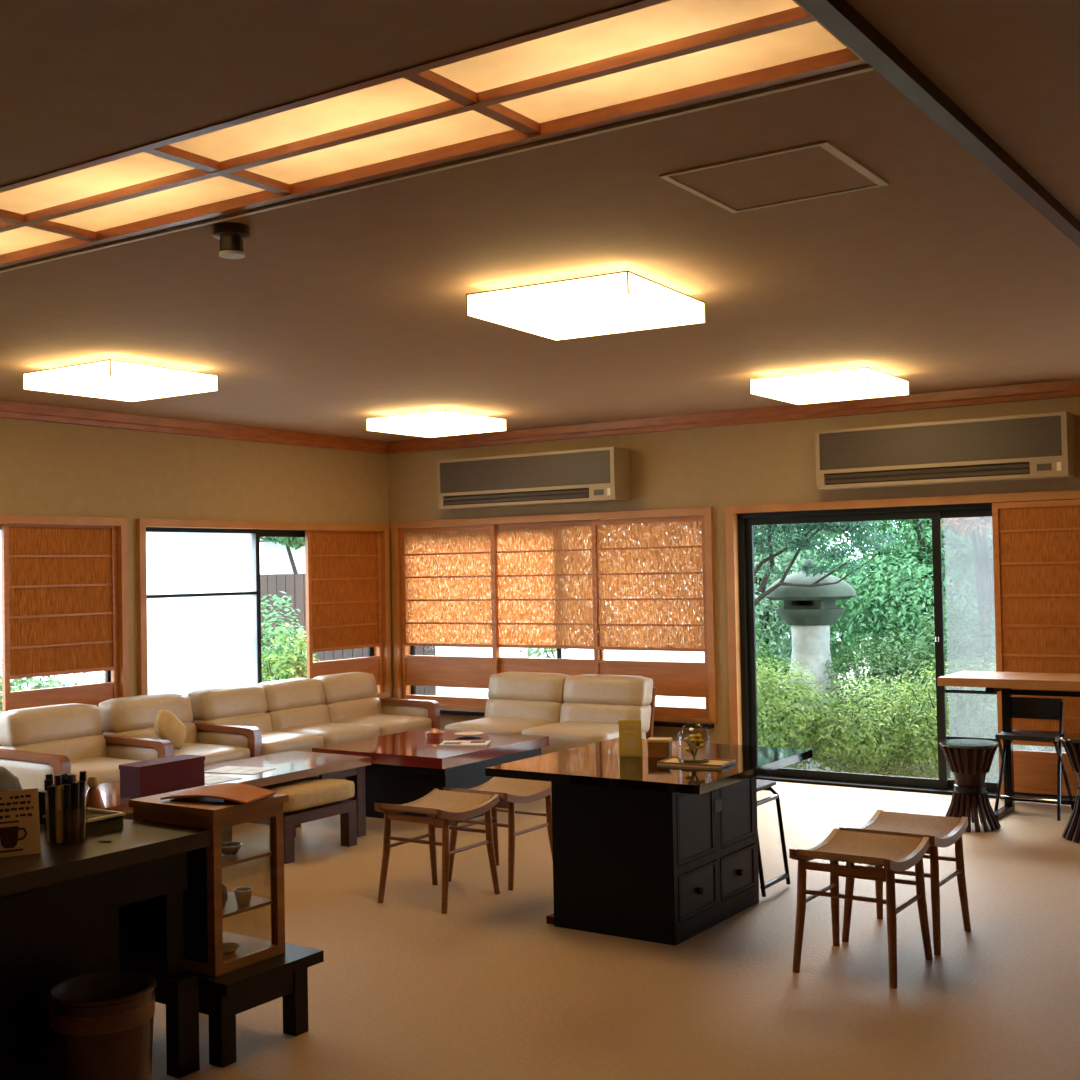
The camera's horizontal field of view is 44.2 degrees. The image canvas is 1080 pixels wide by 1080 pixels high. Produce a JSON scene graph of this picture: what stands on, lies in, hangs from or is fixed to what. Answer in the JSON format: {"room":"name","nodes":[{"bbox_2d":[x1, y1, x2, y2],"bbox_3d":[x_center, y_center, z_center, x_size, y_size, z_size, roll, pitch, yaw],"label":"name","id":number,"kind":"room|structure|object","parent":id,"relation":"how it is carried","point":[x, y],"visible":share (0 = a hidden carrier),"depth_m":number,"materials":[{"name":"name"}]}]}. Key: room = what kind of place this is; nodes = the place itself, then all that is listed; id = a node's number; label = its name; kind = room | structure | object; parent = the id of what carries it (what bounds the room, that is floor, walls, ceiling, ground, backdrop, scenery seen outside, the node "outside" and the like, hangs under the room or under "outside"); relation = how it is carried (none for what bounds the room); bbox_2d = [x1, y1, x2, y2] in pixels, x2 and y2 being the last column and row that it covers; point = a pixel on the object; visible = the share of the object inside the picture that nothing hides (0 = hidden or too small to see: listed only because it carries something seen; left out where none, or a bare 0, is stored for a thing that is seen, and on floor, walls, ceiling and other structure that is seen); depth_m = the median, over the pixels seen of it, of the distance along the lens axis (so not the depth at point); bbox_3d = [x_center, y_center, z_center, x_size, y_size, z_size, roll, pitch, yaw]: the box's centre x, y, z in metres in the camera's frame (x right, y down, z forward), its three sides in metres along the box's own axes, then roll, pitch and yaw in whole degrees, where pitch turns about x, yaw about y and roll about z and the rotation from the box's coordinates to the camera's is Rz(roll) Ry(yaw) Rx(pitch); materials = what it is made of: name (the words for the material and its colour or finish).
{"room":"cafe","nodes":[
{"label":"cafe","id":0,"kind":"room"},
{"bbox_2d":[0,418,391,703],"bbox_3d":[-4.325,0.265,6.095,0.160,2.750,11.000,-2,-2,34],"label":"wall","id":1,"kind":"structure","parent":0,"point":[47,468],"depth_m":8.79,"materials":[{"name":"paint"}]},
{"bbox_2d":[0,515,129,697],"bbox_3d":[-3.439,0.532,7.364,0.185,1.360,2.700,-2,-2,34],"label":"window","id":2,"kind":"structure","parent":1,"relation":"in","point":[121,523],"depth_m":8.40,"materials":[{"name":"brown wood"}]},
{"bbox_2d":[1,524,118,712],"bbox_3d":[-2.917,0.564,8.089,0.051,1.350,0.805,-2,-2,34],"label":"screen","id":3,"kind":"object","parent":2,"relation":"attached to","point":[59,594],"visible":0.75,"depth_m":8.06,"materials":[{"name":"orange wood"}]},
{"bbox_2d":[0,400,387,453],"bbox_3d":[-4.272,-0.779,6.040,0.048,0.094,10.950,-2,-2,34],"label":"trim","id":4,"kind":"structure","parent":1,"relation":"attached to","point":[8,409],"depth_m":8.81,"materials":[{"name":"brown wood"}]},
{"bbox_2d":[136,518,390,697],"bbox_3d":[-1.952,0.554,9.585,0.185,1.360,2.455,-2,-2,34],"label":"window","id":5,"kind":"structure","parent":1,"relation":"in","point":[199,593],"depth_m":9.10,"materials":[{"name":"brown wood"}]},
{"bbox_2d":[305,530,382,692],"bbox_3d":[-1.504,0.584,10.199,0.051,1.350,0.825,-2,-2,34],"label":"screen","id":6,"kind":"object","parent":5,"relation":"attached to","point":[343,568],"visible":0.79,"depth_m":10.18,"materials":[{"name":"orange wood"}]},
{"bbox_2d":[0,0,1079,441],"bbox_3d":[-0.874,-0.983,3.796,8.200,0.080,11.000,-2,-2,34],"label":"ceiling","id":7,"kind":"structure","parent":0,"point":[338,312],"depth_m":4.24,"materials":[{"name":"paint"}]},
{"bbox_2d":[22,358,218,401],"bbox_3d":[-2.073,-0.799,6.583,0.659,0.114,0.659,-2,-2,34],"label":"ceiling lamp","id":8,"kind":"object","parent":7,"relation":"attached to","point":[114,378],"visible":1,"depth_m":6.43,"materials":[{"name":"plastic"}]},
{"bbox_2d":[213,222,249,258],"bbox_3d":[-0.923,-0.894,3.979,0.110,0.088,0.110,-2,-2,34],"label":"ceiling spotlight","id":9,"kind":"object","parent":7,"relation":"attached to","point":[231,236],"visible":1,"depth_m":3.94,"materials":[{"name":"metal"}]},
{"bbox_2d":[0,0,866,266],"bbox_3d":[-1.867,-1.049,4.143,5.810,0.274,0.540,-2,-2,34],"label":"light","id":10,"kind":"object","parent":7,"relation":"attached to","point":[638,58],"visible":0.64,"depth_m":3.08,"materials":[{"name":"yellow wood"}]},
{"bbox_2d":[366,408,506,437],"bbox_3d":[-0.679,-0.777,8.754,0.659,0.114,0.659,-2,-2,34],"label":"ceiling lamp","id":11,"kind":"object","parent":7,"relation":"attached to","point":[439,422],"visible":1,"depth_m":8.58,"materials":[{"name":"plastic"}]},
{"bbox_2d":[0,64,874,272],"bbox_3d":[-1.700,-0.908,4.385,5.810,0.009,0.016,-2,-2,34],"label":"trim","id":12,"kind":"structure","parent":7,"relation":"attached to","point":[865,68],"depth_m":3.33,"materials":[{"name":"wood"}]},
{"bbox_2d":[466,270,705,340],"bbox_3d":[0.181,-0.879,4.954,0.659,0.114,0.659,-2,-1,30],"label":"ceiling lamp","id":13,"kind":"object","parent":7,"relation":"attached to","point":[622,301],"visible":1,"depth_m":4.79,"materials":[{"name":"plastic"}]},
{"bbox_2d":[659,140,888,212],"bbox_3d":[0.638,-0.974,3.591,0.470,0.006,0.452,-2,-2,34],"label":"ceiling hatch","id":14,"kind":"object","parent":7,"relation":"attached to","point":[818,169],"visible":1,"depth_m":3.57,"materials":[{"name":"metal"}]},
{"bbox_2d":[749,366,908,404],"bbox_3d":[1.589,-0.854,7.273,0.659,0.114,0.659,-2,-2,34],"label":"ceiling lamp","id":15,"kind":"object","parent":7,"relation":"attached to","point":[846,382],"visible":1,"depth_m":7.10,"materials":[{"name":"plastic"}]},
{"bbox_2d":[796,0,1079,247],"bbox_3d":[0.706,-0.980,2.708,0.045,0.034,10.950,-2,-2,34],"label":"ceiling beam","id":16,"kind":"structure","parent":7,"relation":"attached to","point":[838,16],"depth_m":2.93,"materials":[{"name":"brown wood"}]},
{"bbox_2d":[123,775,1079,1079],"bbox_3d":[-0.908,1.574,3.794,8.400,0.100,11.000,-2,-2,34],"label":"floor","id":17,"kind":"structure","parent":0,"point":[404,988],"depth_m":4.64,"materials":[{"name":"carpet"}]},
{"bbox_2d":[0,703,139,789],"bbox_3d":[-2.590,1.284,7.336,0.745,0.703,0.669,-2,-2,34],"label":"armchair","id":18,"kind":"object","parent":17,"relation":"on","point":[36,742],"visible":0.59,"depth_m":7.30,"materials":[{"name":"beige leather"}]},
{"bbox_2d":[0,703,101,746],"bbox_3d":[-2.764,1.042,7.495,0.205,0.206,0.602,-2,-2,34],"label":"cushion","id":19,"kind":"object","parent":18,"relation":"on","point":[71,724],"depth_m":7.41,"materials":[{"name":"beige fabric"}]},
{"bbox_2d":[0,735,107,760],"bbox_3d":[-2.725,1.215,7.467,0.221,0.208,0.602,-2,-2,34],"label":"cushion","id":20,"kind":"object","parent":18,"relation":"on","point":[76,747],"depth_m":7.43,"materials":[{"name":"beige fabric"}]},
{"bbox_2d":[70,757,139,785],"bbox_3d":[-2.506,1.326,7.319,0.590,0.195,0.600,-2,-2,34],"label":"seat cushion","id":21,"kind":"object","parent":18,"relation":"on","point":[107,769],"depth_m":7.18,"materials":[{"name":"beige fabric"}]},
{"bbox_2d":[47,971,156,1079],"bbox_3d":[-1.156,1.352,3.517,0.276,0.341,0.276,-2,-2,34],"label":"waste bin","id":22,"kind":"object","parent":17,"relation":"on","point":[101,1023],"visible":1,"depth_m":3.42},
{"bbox_2d":[0,819,209,1079],"bbox_3d":[-1.972,1.188,3.106,0.850,0.680,2.385,-2,-2,34],"label":"desk","id":23,"kind":"object","parent":17,"relation":"on","point":[72,909],"visible":0.9,"depth_m":3.63,"materials":[{"name":"brown wood"}]},
{"bbox_2d":[0,788,40,857],"bbox_3d":[-1.429,0.770,3.580,0.150,0.183,0.054,0,-1,-28],"label":"coffee sign","id":24,"kind":"object","parent":23,"relation":"on","point":[19,809],"visible":1,"depth_m":3.59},
{"bbox_2d":[44,771,86,842],"bbox_3d":[-1.335,0.752,3.739,0.120,0.196,0.120,-2,-2,34],"label":"pen holder","id":25,"kind":"object","parent":23,"relation":"on","point":[65,800],"visible":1,"depth_m":3.71,"materials":[{"name":"brown wood"}]},
{"bbox_2d":[43,807,124,834],"bbox_3d":[-1.351,0.833,3.935,0.188,0.044,0.148,-2,-2,34],"label":"tray","id":26,"kind":"object","parent":23,"relation":"on","point":[97,820],"visible":0.49,"depth_m":3.91,"materials":[{"name":"brown wood"}]},
{"bbox_2d":[98,693,249,765],"bbox_3d":[-2.212,1.290,7.901,0.745,0.703,0.669,-2,-2,34],"label":"armchair","id":27,"kind":"object","parent":17,"relation":"on","point":[128,729],"visible":0.52,"depth_m":7.83,"materials":[{"name":"beige leather"}]},
{"bbox_2d":[98,693,192,732],"bbox_3d":[-2.385,1.048,8.060,0.205,0.206,0.602,-2,-2,34],"label":"cushion","id":28,"kind":"object","parent":27,"relation":"on","point":[133,714],"depth_m":7.92,"materials":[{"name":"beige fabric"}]},
{"bbox_2d":[103,723,198,743],"bbox_3d":[-2.347,1.221,8.032,0.221,0.208,0.602,-2,-2,34],"label":"cushion","id":29,"kind":"object","parent":27,"relation":"on","point":[141,730],"depth_m":7.88,"materials":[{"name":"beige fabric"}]},
{"bbox_2d":[154,710,185,749],"bbox_3d":[-2.170,1.113,7.797,0.150,0.236,0.232,-1,-1,-2],"label":"cushion","id":30,"kind":"object","parent":27,"relation":"on","point":[168,726],"visible":0.91,"depth_m":7.74,"materials":[{"name":"yellow fabric"}]},
{"bbox_2d":[174,743,249,765],"bbox_3d":[-2.128,1.332,7.884,0.590,0.195,0.600,-2,-2,34],"label":"seat cushion","id":31,"kind":"object","parent":27,"relation":"on","point":[214,754],"depth_m":7.81,"materials":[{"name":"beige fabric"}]},
{"bbox_2d":[120,943,323,1067],"bbox_3d":[-1.017,1.408,4.122,0.565,0.250,0.400,-2,-2,34],"label":"side table","id":32,"kind":"object","parent":17,"relation":"on","point":[222,997],"visible":0.5,"depth_m":3.94,"materials":[{"name":"brown wood"}]},
{"bbox_2d":[128,785,288,976],"bbox_3d":[-1.019,1.038,4.102,0.379,0.487,0.305,-2,-2,34],"label":"display case","id":33,"kind":"object","parent":32,"relation":"on","point":[203,913],"visible":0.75,"depth_m":3.96,"materials":[{"name":"orange wood"}]},
{"bbox_2d":[160,783,275,803],"bbox_3d":[-0.987,0.776,4.077,0.300,0.034,0.170,-2,-1,19],"label":"folder","id":34,"kind":"object","parent":33,"relation":"on","point":[240,793],"visible":1,"depth_m":4.04,"materials":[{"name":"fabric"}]},
{"bbox_2d":[222,846,271,867],"bbox_3d":[-1.021,0.972,4.101,0.315,0.010,0.245,-2,-2,34],"label":"shelf","id":35,"kind":"object","parent":33,"relation":"attached to","point":[245,854],"depth_m":4.06,"materials":[{"name":"clear glass"}]},
{"bbox_2d":[222,892,272,918],"bbox_3d":[-1.018,1.122,4.098,0.315,0.010,0.245,-2,-2,34],"label":"shelf","id":36,"kind":"object","parent":33,"relation":"attached to","point":[231,908],"depth_m":4.06,"materials":[{"name":"clear glass"}]},
{"bbox_2d":[86,750,371,836],"bbox_3d":[-1.708,1.392,6.576,0.590,0.420,1.970,-2,-2,34],"label":"table","id":37,"kind":"object","parent":17,"relation":"on","point":[289,765],"visible":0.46,"depth_m":7.02,"materials":[{"name":"brown wood"}]},
{"bbox_2d":[119,754,204,798],"bbox_3d":[-1.759,1.101,6.198,0.146,0.145,0.386,-2,-2,34],"label":"box","id":38,"kind":"object","parent":37,"relation":"on","point":[140,779],"visible":0.93,"depth_m":6.12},
{"bbox_2d":[221,776,356,863],"bbox_3d":[-1.314,1.426,6.883,0.512,0.351,0.545,-2,-2,34],"label":"ottoman","id":39,"kind":"object","parent":17,"relation":"on","point":[312,798],"visible":0.56,"depth_m":6.77,"materials":[{"name":"yellow fabric"}]},
{"bbox_2d":[188,672,439,757],"bbox_3d":[-1.519,1.300,8.935,0.745,0.703,1.800,-2,-2,34],"label":"sofa","id":40,"kind":"object","parent":17,"relation":"on","point":[296,714],"visible":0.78,"depth_m":8.85,"materials":[{"name":"beige leather"}]},
{"bbox_2d":[188,684,267,719],"bbox_3d":[-2.020,1.053,8.606,0.205,0.206,0.557,-2,-2,34],"label":"cushion","id":41,"kind":"object","parent":40,"relation":"on","point":[243,701],"depth_m":8.52,"materials":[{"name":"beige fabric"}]},
{"bbox_2d":[193,712,272,731],"bbox_3d":[-1.981,1.226,8.578,0.221,0.208,0.557,-2,-2,34],"label":"cushion","id":42,"kind":"object","parent":40,"relation":"on","point":[262,720],"depth_m":8.53,"materials":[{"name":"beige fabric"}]},
{"bbox_2d":[256,678,324,711],"bbox_3d":[-1.711,1.058,9.067,0.205,0.206,0.557,-2,-2,34],"label":"cushion","id":43,"kind":"object","parent":40,"relation":"on","point":[296,694],"depth_m":9.00,"materials":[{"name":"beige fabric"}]},
{"bbox_2d":[261,731,323,755],"bbox_3d":[-1.762,1.337,8.431,0.590,0.195,0.555,-2,-2,34],"label":"seat cushion","id":44,"kind":"object","parent":40,"relation":"on","point":[272,742],"depth_m":8.32,"materials":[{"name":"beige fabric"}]},
{"bbox_2d":[266,704,330,731],"bbox_3d":[-1.673,1.231,9.039,0.221,0.208,0.557,-2,-2,34],"label":"cushion","id":45,"kind":"object","parent":40,"relation":"on","point":[282,717],"depth_m":8.94,"materials":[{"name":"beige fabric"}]},
{"bbox_2d":[276,722,379,745],"bbox_3d":[-1.453,1.342,8.891,0.590,0.195,0.555,-2,-2,34],"label":"seat cushion","id":46,"kind":"object","parent":40,"relation":"on","point":[331,733],"depth_m":8.78,"materials":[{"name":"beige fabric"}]},
{"bbox_2d":[312,672,377,703],"bbox_3d":[-1.402,1.062,9.528,0.205,0.206,0.557,-2,-2,34],"label":"cushion","id":47,"kind":"object","parent":40,"relation":"on","point":[351,687],"depth_m":9.45,"materials":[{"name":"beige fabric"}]},
{"bbox_2d":[324,697,382,721],"bbox_3d":[-1.364,1.235,9.500,0.221,0.208,0.557,-2,-2,34],"label":"cushion","id":48,"kind":"object","parent":40,"relation":"on","point":[339,709],"depth_m":9.40,"materials":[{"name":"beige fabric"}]},
{"bbox_2d":[333,714,431,735],"bbox_3d":[-1.145,1.346,9.352,0.590,0.195,0.555,-2,-2,34],"label":"seat cushion","id":49,"kind":"object","parent":40,"relation":"on","point":[387,724],"depth_m":9.24,"materials":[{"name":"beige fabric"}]},
{"bbox_2d":[312,728,548,824],"bbox_3d":[-0.639,1.413,7.973,0.970,0.400,1.060,-2,-2,34],"label":"table","id":50,"kind":"object","parent":17,"relation":"on","point":[406,766],"visible":0.76,"depth_m":7.66,"materials":[{"name":"paint"}]},
{"bbox_2d":[375,788,499,912],"bbox_3d":[-0.442,1.345,5.789,0.373,0.434,0.419,-2,-2,34],"label":"stool","id":51,"kind":"object","parent":17,"relation":"on","point":[447,805],"visible":1,"depth_m":5.74,"materials":[{"name":"brown wood"}]},
{"bbox_2d":[443,777,552,889],"bbox_3d":[-0.174,1.348,6.163,0.373,0.434,0.419,-2,-2,34],"label":"stool","id":52,"kind":"object","parent":17,"relation":"on","point":[511,790],"visible":0.68,"depth_m":6.11,"materials":[{"name":"brown wood"}]},
{"bbox_2d":[444,672,656,760],"bbox_3d":[0.068,1.269,8.911,1.264,0.703,0.755,-2,-2,34],"label":"sofa","id":53,"kind":"object","parent":17,"relation":"on","point":[584,709],"visible":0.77,"depth_m":8.88,"materials":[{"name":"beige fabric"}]},
{"bbox_2d":[444,717,556,733],"bbox_3d":[-0.236,1.321,9.021,0.631,0.195,0.600,-2,-2,34],"label":"seat cushion","id":54,"kind":"object","parent":53,"relation":"on","point":[509,725],"depth_m":8.87,"materials":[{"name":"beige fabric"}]},
{"bbox_2d":[484,699,563,722],"bbox_3d":[-0.090,1.205,9.245,0.633,0.208,0.221,-2,-2,34],"label":"cushion","id":55,"kind":"object","parent":53,"relation":"on","point":[548,710],"depth_m":9.14,"materials":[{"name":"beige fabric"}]},
{"bbox_2d":[488,672,570,701],"bbox_3d":[-0.070,1.031,9.284,0.633,0.206,0.205,-2,-2,34],"label":"cushion","id":56,"kind":"object","parent":53,"relation":"on","point":[506,686],"depth_m":9.20,"materials":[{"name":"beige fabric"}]},
{"bbox_2d":[521,721,645,755],"bbox_3d":[0.288,1.303,8.671,0.631,0.195,0.600,-2,-2,34],"label":"seat cushion","id":57,"kind":"object","parent":53,"relation":"on","point":[563,735],"depth_m":8.46,"materials":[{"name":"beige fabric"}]},
{"bbox_2d":[560,703,650,731],"bbox_3d":[0.434,1.187,8.894,0.633,0.208,0.221,-2,-2,34],"label":"cushion","id":58,"kind":"object","parent":53,"relation":"on","point":[609,713],"depth_m":8.79,"materials":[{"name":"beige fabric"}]},
{"bbox_2d":[563,674,652,705],"bbox_3d":[0.454,1.013,8.933,0.633,0.206,0.205,-2,-2,34],"label":"cushion","id":59,"kind":"object","parent":53,"relation":"on","point":[584,689],"depth_m":8.85,"materials":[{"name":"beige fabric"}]},
{"bbox_2d":[485,738,812,945],"bbox_3d":[0.472,1.214,5.429,0.947,0.640,1.043,-2,-2,34],"label":"table","id":60,"kind":"object","parent":17,"relation":"on","point":[645,850],"visible":1,"depth_m":5.18,"materials":[{"name":"brown wood"}]},
{"bbox_2d":[619,720,641,756],"bbox_3d":[0.375,0.823,5.517,0.094,0.150,0.014,-1,-1,14],"label":"menu card","id":61,"kind":"object","parent":60,"relation":"on","point":[630,731],"visible":1,"depth_m":5.51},
{"bbox_2d":[756,779,790,896],"bbox_3d":[0.874,1.298,5.865,0.374,0.455,0.323,-2,-2,34],"label":"metal stool","id":62,"kind":"object","parent":17,"relation":"on","point":[766,785],"visible":0.31,"depth_m":5.86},
{"bbox_2d":[789,828,932,988],"bbox_3d":[1.139,1.290,4.701,0.373,0.434,0.419,-2,-2,34],"label":"stool","id":63,"kind":"object","parent":17,"relation":"on","point":[893,852],"visible":1,"depth_m":4.65,"materials":[{"name":"brown wood"}]},
{"bbox_2d":[839,809,970,955],"bbox_3d":[1.395,1.293,5.065,0.373,0.434,0.419,-2,-2,34],"label":"stool","id":64,"kind":"object","parent":17,"relation":"on","point":[942,831],"visible":0.76,"depth_m":5.06,"materials":[{"name":"brown wood"}]},
{"bbox_2d":[939,739,1000,831],"bbox_3d":[2.302,1.311,7.111,0.306,0.454,0.306,-2,-2,34],"label":"stool","id":65,"kind":"object","parent":17,"relation":"on","point":[969,760],"visible":0.97,"depth_m":7.03,"materials":[{"name":"brown wood"}]},
{"bbox_2d":[937,671,1079,819],"bbox_3d":[3.266,1.124,6.961,2.200,0.782,0.500,-2,-2,34],"label":"table","id":66,"kind":"object","parent":17,"relation":"on","point":[1004,682],"visible":0.93,"depth_m":7.38,"materials":[{"name":"brown wood"}]},
{"bbox_2d":[994,697,1073,820],"bbox_3d":[2.772,1.219,7.477,0.377,0.645,0.348,-2,-2,34],"label":"folding chair","id":67,"kind":"object","parent":17,"relation":"on","point":[1022,707],"visible":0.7,"depth_m":7.48,"materials":[{"name":"black metal"}]},
{"bbox_2d":[1059,733,1079,842],"bbox_3d":[2.826,1.259,6.737,0.352,0.523,0.352,-2,-2,34],"label":"stool","id":68,"kind":"object","parent":17,"relation":"on","point":[1070,742],"visible":1,"depth_m":6.72,"materials":[{"name":"brown wood"}]},
{"bbox_2d":[388,396,1079,743],"bbox_3d":[2.252,0.192,8.407,8.600,2.750,0.160,-2,-2,34],"label":"wall","id":69,"kind":"structure","parent":0,"point":[719,467],"depth_m":9.00,"materials":[{"name":"paint"}]},
{"bbox_2d":[437,447,629,508],"bbox_3d":[-0.073,-0.441,9.741,1.560,0.365,0.219,-2,-2,34],"label":"air conditioner","id":70,"kind":"object","parent":69,"relation":"attached to","point":[594,474],"visible":1,"depth_m":9.60,"materials":[{"name":"beige plastic"}]},
{"bbox_2d":[444,488,588,505],"bbox_3d":[-0.183,-0.313,9.714,1.300,0.072,0.010,-2,-2,34],"label":"outlet","id":71,"kind":"object","parent":70,"relation":"attached to","point":[493,496],"depth_m":9.70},
{"bbox_2d":[440,450,610,492],"bbox_3d":[-0.127,-0.489,9.668,1.505,0.230,0.023,-2,-2,34],"label":"grille","id":72,"kind":"object","parent":70,"relation":"attached to","point":[568,470],"depth_m":9.62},
{"bbox_2d":[391,507,717,728],"bbox_3d":[0.034,0.564,9.823,2.820,1.495,0.250,-2,-2,34],"label":"window","id":73,"kind":"structure","parent":69,"relation":"in","point":[707,512],"depth_m":9.44,"materials":[{"name":"brown wood"}]},
{"bbox_2d":[400,525,498,706],"bbox_3d":[-0.712,0.587,10.311,0.925,1.380,0.028,-2,-2,34],"label":"screen","id":74,"kind":"object","parent":73,"relation":"attached to","point":[473,618],"visible":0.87,"depth_m":10.30,"materials":[{"name":"orange wood"}]},
{"bbox_2d":[496,521,603,675],"bbox_3d":[0.050,0.561,9.838,0.960,1.380,0.028,-2,-2,34],"label":"screen","id":75,"kind":"object","parent":73,"relation":"attached to","point":[515,574],"visible":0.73,"depth_m":9.84,"materials":[{"name":"orange wood"}]},
{"bbox_2d":[591,516,708,717],"bbox_3d":[0.772,0.536,9.318,0.920,1.380,0.028,-2,-2,34],"label":"screen","id":76,"kind":"object","parent":73,"relation":"attached to","point":[622,560],"visible":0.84,"depth_m":9.29,"materials":[{"name":"orange wood"}]},
{"bbox_2d":[386,379,1079,453],"bbox_3d":[2.174,-0.851,8.344,8.200,0.094,0.048,-2,-2,34],"label":"trim","id":77,"kind":"structure","parent":69,"relation":"attached to","point":[1066,388],"depth_m":8.81,"materials":[{"name":"brown wood"}]},
{"bbox_2d":[725,490,1079,799],"bbox_3d":[2.736,0.637,8.052,3.425,1.825,0.185,-2,-2,34],"label":"door","id":78,"kind":"structure","parent":69,"relation":"in","point":[739,520],"depth_m":8.59,"materials":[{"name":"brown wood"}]},
{"bbox_2d":[992,499,1079,795],"bbox_3d":[3.127,0.640,7.718,0.925,1.751,0.051,-2,-2,34],"label":"screen","id":79,"kind":"object","parent":78,"relation":"attached to","point":[1036,544],"visible":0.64,"depth_m":7.83,"materials":[{"name":"orange wood"}]},
{"bbox_2d":[815,411,1076,489],"bbox_3d":[2.432,-0.527,8.065,1.510,0.365,0.219,-2,-2,34],"label":"air conditioner","id":80,"kind":"object","parent":69,"relation":"attached to","point":[1041,445],"visible":1,"depth_m":7.93,"materials":[{"name":"beige plastic"}]},
{"bbox_2d":[825,462,1029,484],"bbox_3d":[2.322,-0.399,8.038,1.250,0.072,0.010,-2,-2,34],"label":"outlet","id":81,"kind":"object","parent":80,"relation":"attached to","point":[926,472],"depth_m":8.01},
{"bbox_2d":[820,416,1061,469],"bbox_3d":[2.378,-0.575,7.992,1.455,0.230,0.023,-2,-2,34],"label":"grille","id":82,"kind":"object","parent":80,"relation":"attached to","point":[1003,440],"depth_m":7.95,"materials":[{"name":"plastic"}]},
{"label":"outside","id":83,"kind":"structure","parent":0,"visible":0},
{"bbox_2d":[0,639,1023,778],"bbox_3d":[6.829,2.118,18.924,28.000,0.100,21.240,-2,-2,34],"label":"garden","id":84,"kind":"object","parent":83,"point":[866,670],"depth_m":15.86,"materials":[{"name":"plant"}]},
{"bbox_2d":[261,591,306,681],"bbox_3d":[-2.558,1.306,12.879,0.889,1.617,0.777,-2,-2,34],"label":"bush","id":85,"kind":"object","parent":84,"relation":"on","point":[270,627],"visible":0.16,"depth_m":12.80,"materials":[{"name":"green plant"}]},
{"bbox_2d":[260,574,435,695],"bbox_3d":[-2.336,1.253,14.538,3.100,1.780,0.060,-2,-2,34],"label":"fence","id":86,"kind":"object","parent":84,"relation":"on","point":[294,585],"visible":0.12,"depth_m":14.77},
{"bbox_2d":[260,528,556,697],"bbox_3d":[-1.025,0.704,18.323,6.300,3.000,3.200,-2,-2,34],"label":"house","id":87,"kind":"structure","parent":84,"relation":"on","point":[277,561],"depth_m":17.24,"materials":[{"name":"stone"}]},
{"bbox_2d":[756,655,843,770],"bbox_3d":[1.785,1.447,10.460,1.090,1.071,1.209,-1,-1,-24],"label":"bush","id":88,"kind":"object","parent":84,"relation":"on","point":[783,724],"visible":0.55,"depth_m":10.12,"materials":[{"name":"green plant"}]},
{"bbox_2d":[765,559,856,771],"bbox_3d":[2.358,1.076,11.541,0.800,1.820,0.800,-2,-2,34],"label":"stone lantern","id":89,"kind":"object","parent":84,"relation":"on","point":[810,612],"visible":0.63,"depth_m":11.37,"materials":[{"name":"stone"}]},
{"bbox_2d":[754,524,868,728],"bbox_3d":[2.405,0.535,14.095,2.163,3.014,1.620,-2,-2,34],"label":"tree","id":90,"kind":"object","parent":84,"relation":"on","point":[766,608],"visible":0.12,"depth_m":13.75,"materials":[{"name":"green plant"}]},
{"bbox_2d":[753,520,898,605],"bbox_3d":[2.115,0.594,11.074,1.932,2.789,0.897,-2,-2,34],"label":"pine tree","id":91,"kind":"object","parent":84,"relation":"on","point":[799,543],"visible":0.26,"depth_m":10.80,"materials":[{"name":"green plant"}]},
{"bbox_2d":[799,675,953,777],"bbox_3d":[2.587,1.495,10.171,1.241,0.930,1.077,-2,-2,34],"label":"bush","id":92,"kind":"object","parent":84,"relation":"on","point":[845,745],"visible":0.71,"depth_m":10.01,"materials":[{"name":"green plant"}]},
{"bbox_2d":[822,628,948,762],"bbox_3d":[2.949,1.370,11.346,1.118,1.218,1.000,-1,-1,-2],"label":"bush","id":93,"kind":"object","parent":84,"relation":"on","point":[891,664],"visible":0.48,"depth_m":11.24,"materials":[{"name":"green plant"}]},
{"bbox_2d":[784,520,992,716],"bbox_3d":[3.703,0.434,14.267,2.566,3.175,1.794,-2,-2,43],"label":"tree","id":94,"kind":"object","parent":84,"relation":"on","point":[844,623],"visible":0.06,"depth_m":13.98,"materials":[{"name":"green plant"}]},
{"bbox_2d":[800,518,992,709],"bbox_3d":[3.717,0.399,12.908,2.211,3.184,1.818,-2,-2,45],"label":"tree","id":95,"kind":"object","parent":84,"relation":"on","point":[899,613],"visible":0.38,"depth_m":12.60,"materials":[{"name":"green plant"}]},
{"bbox_2d":[941,516,995,704],"bbox_3d":[3.937,0.637,11.401,0.947,2.631,0.715,-2,-2,34],"label":"maple tree","id":96,"kind":"object","parent":84,"relation":"on","point":[968,526],"visible":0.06,"depth_m":11.44,"materials":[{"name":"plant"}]},
{"bbox_2d":[986,745,1047,782],"bbox_3d":[13.415,1.835,14.660,12.300,0.019,21.000,-2,-2,34],"label":"gravel","id":97,"kind":"object","parent":84,"relation":"on","point":[1030,745],"depth_m":12.37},
{"bbox_2d":[897,598,1027,750],"bbox_3d":[3.538,1.208,10.949,1.134,1.498,1.267,0,-2,-35],"label":"bush","id":98,"kind":"object","parent":97,"relation":"on","point":[968,655],"visible":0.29,"depth_m":10.89,"materials":[{"name":"green plant"}]},
{"bbox_2d":[886,656,1041,782],"bbox_3d":[3.113,1.380,9.732,1.122,1.117,0.942,-2,-1,26],"label":"bush","id":99,"kind":"object","parent":97,"relation":"on","point":[977,728],"visible":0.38,"depth_m":9.55,"materials":[{"name":"green plant"}]},
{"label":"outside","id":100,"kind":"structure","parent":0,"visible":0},
{"bbox_3d":[-9.071,2.218,9.705,11.830,0.090,11.750,-2,-2,34],"label":"ground","id":101,"kind":"structure","parent":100,"visible":0},
{"bbox_2d":[261,621,319,681],"bbox_3d":[-2.245,1.404,12.015,0.759,1.370,0.664,-2,-2,34],"label":"bush","id":102,"kind":"object","parent":101,"relation":"on","point":[296,667],"visible":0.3,"depth_m":11.88,"materials":[{"name":"green plant"}]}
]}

